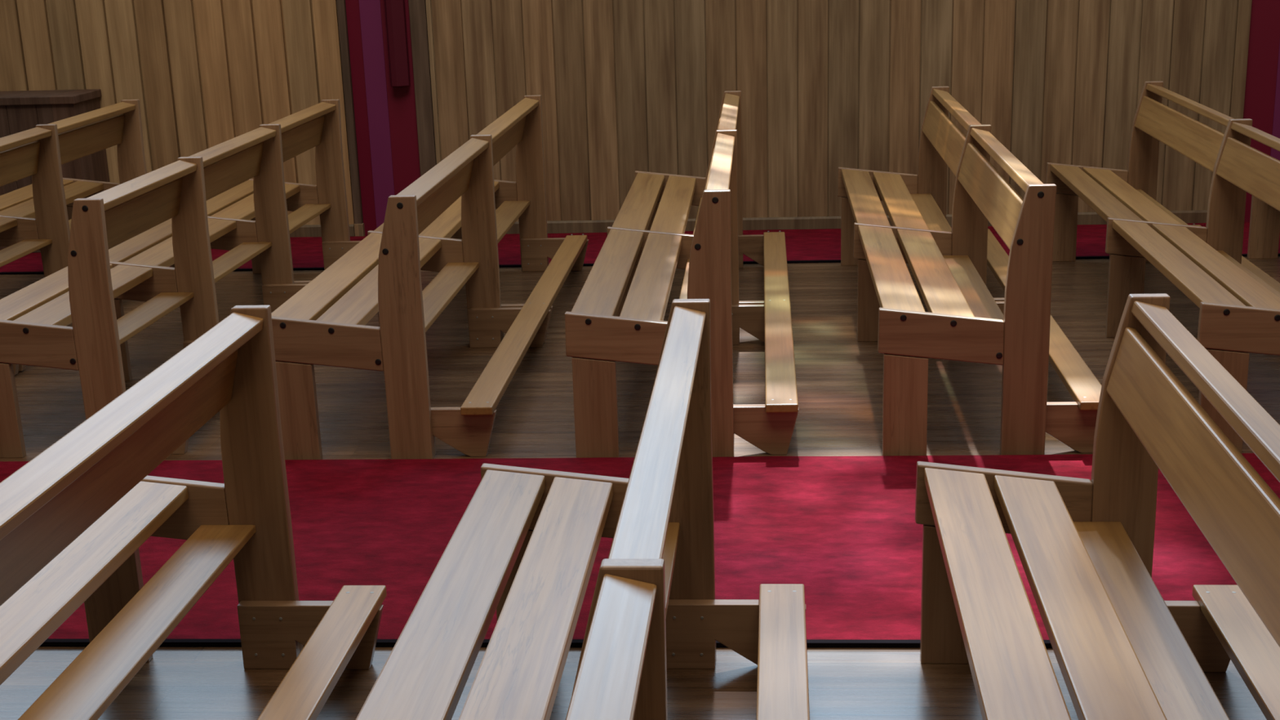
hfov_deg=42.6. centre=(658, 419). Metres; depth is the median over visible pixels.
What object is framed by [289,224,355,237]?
baseboard
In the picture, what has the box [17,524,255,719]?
shelf
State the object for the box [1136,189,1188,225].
shelf
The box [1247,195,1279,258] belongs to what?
pew
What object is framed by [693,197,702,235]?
shelf
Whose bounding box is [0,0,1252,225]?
wall
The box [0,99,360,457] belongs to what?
pew
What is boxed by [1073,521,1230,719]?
shelf
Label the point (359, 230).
baseboard trim
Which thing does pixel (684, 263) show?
shelf
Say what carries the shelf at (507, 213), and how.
attached to the pew at (446, 221)
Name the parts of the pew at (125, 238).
leg, seat rail, post, leg, rail, seat rail, backrest panel, post, rail, seat rail, backrest panel, leg, post, seat rail, rail, backrest panel, post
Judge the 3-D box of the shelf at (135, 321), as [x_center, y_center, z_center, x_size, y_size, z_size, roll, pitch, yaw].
[-1.737,-0.319,5.415,0.120,0.018,0.855,0,17,4]
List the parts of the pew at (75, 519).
leg, backrest panel, rail, seat rail, post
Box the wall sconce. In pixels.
[384,0,410,86]
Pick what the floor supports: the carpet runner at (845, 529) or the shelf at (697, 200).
the carpet runner at (845, 529)
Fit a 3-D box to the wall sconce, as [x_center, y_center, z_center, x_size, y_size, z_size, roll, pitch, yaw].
[-1.333,-2.423,8.098,0.094,1.525,0.064,0,17,4]
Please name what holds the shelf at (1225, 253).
attached to the pew at (1238, 303)
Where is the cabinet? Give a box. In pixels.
[0,88,110,252]
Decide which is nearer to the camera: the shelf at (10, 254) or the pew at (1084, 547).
the pew at (1084, 547)
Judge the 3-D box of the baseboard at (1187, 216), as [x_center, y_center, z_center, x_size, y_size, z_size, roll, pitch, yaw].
[0.885,-1.008,8.404,4.053,0.068,0.012,0,17,4]
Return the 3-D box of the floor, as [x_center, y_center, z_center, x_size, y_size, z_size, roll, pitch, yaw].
[-0.295,0.806,2.925,10.200,0.150,12.276,0,17,4]
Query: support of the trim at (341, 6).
attached to the wall
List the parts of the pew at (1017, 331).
leg, leg, seat rail, seat rail, leg, post, seat rail, backrest panel, rail, post, backrest panel, rail, post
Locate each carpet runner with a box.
[0,222,1279,275]
[0,453,1279,648]
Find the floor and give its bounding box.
[0,256,1279,719]
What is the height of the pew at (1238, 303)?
0.800 m
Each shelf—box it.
[0,239,52,266]
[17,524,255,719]
[116,292,194,344]
[212,241,271,283]
[288,204,330,234]
[422,262,479,332]
[495,200,529,243]
[662,522,679,617]
[679,259,689,298]
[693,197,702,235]
[911,193,951,231]
[942,255,1003,319]
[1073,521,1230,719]
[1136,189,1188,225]
[1217,250,1279,297]
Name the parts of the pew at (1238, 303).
leg, seat rail, leg, post, seat rail, backrest panel, rail, leg, post, seat rail, backrest panel, rail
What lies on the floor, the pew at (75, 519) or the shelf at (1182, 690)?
the pew at (75, 519)
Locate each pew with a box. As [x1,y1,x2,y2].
[0,99,174,375]
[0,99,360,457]
[0,305,386,719]
[271,94,588,459]
[355,298,809,719]
[564,90,799,457]
[837,86,1102,455]
[915,293,1279,719]
[1045,80,1279,453]
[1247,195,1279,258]
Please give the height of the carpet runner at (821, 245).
0.010 m
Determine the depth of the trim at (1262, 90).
8.07 m
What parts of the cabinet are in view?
lid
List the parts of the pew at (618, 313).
leg, seat rail, leg, seat rail, leg, seat rail, backrest panel, post, rail, post, rail, post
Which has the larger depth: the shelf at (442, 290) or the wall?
the wall
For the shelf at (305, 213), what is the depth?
7.37 m
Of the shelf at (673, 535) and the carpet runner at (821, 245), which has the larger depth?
the carpet runner at (821, 245)
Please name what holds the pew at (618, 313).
on the floor
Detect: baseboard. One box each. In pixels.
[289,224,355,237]
[506,209,1207,234]
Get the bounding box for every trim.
[336,0,363,223]
[345,0,420,235]
[354,222,364,235]
[408,0,436,176]
[1243,0,1279,222]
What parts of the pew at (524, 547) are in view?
leg, seat rail, rail, post, rail, post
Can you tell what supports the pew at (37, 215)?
on the floor
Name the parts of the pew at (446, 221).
leg, seat rail, post, seat rail, rail, backrest panel, leg, post, seat rail, rail, backrest panel, post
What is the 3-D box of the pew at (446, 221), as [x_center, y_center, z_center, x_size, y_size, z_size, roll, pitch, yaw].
[-0.756,-0.673,6.200,0.684,0.800,2.845,-1,17,4]
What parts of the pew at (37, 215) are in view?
seat rail, backrest panel, rail, post, leg, seat rail, backrest panel, rail, post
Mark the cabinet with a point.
(20, 111)
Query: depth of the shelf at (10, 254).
6.71 m
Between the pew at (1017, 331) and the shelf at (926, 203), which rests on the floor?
the pew at (1017, 331)
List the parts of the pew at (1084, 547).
leg, seat rail, post, backrest panel, rail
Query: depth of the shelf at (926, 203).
6.96 m
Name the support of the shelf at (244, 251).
attached to the pew at (125, 238)
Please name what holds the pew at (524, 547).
on the floor
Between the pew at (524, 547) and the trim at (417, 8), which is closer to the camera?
the pew at (524, 547)
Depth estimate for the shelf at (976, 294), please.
5.54 m
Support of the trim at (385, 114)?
attached to the wall

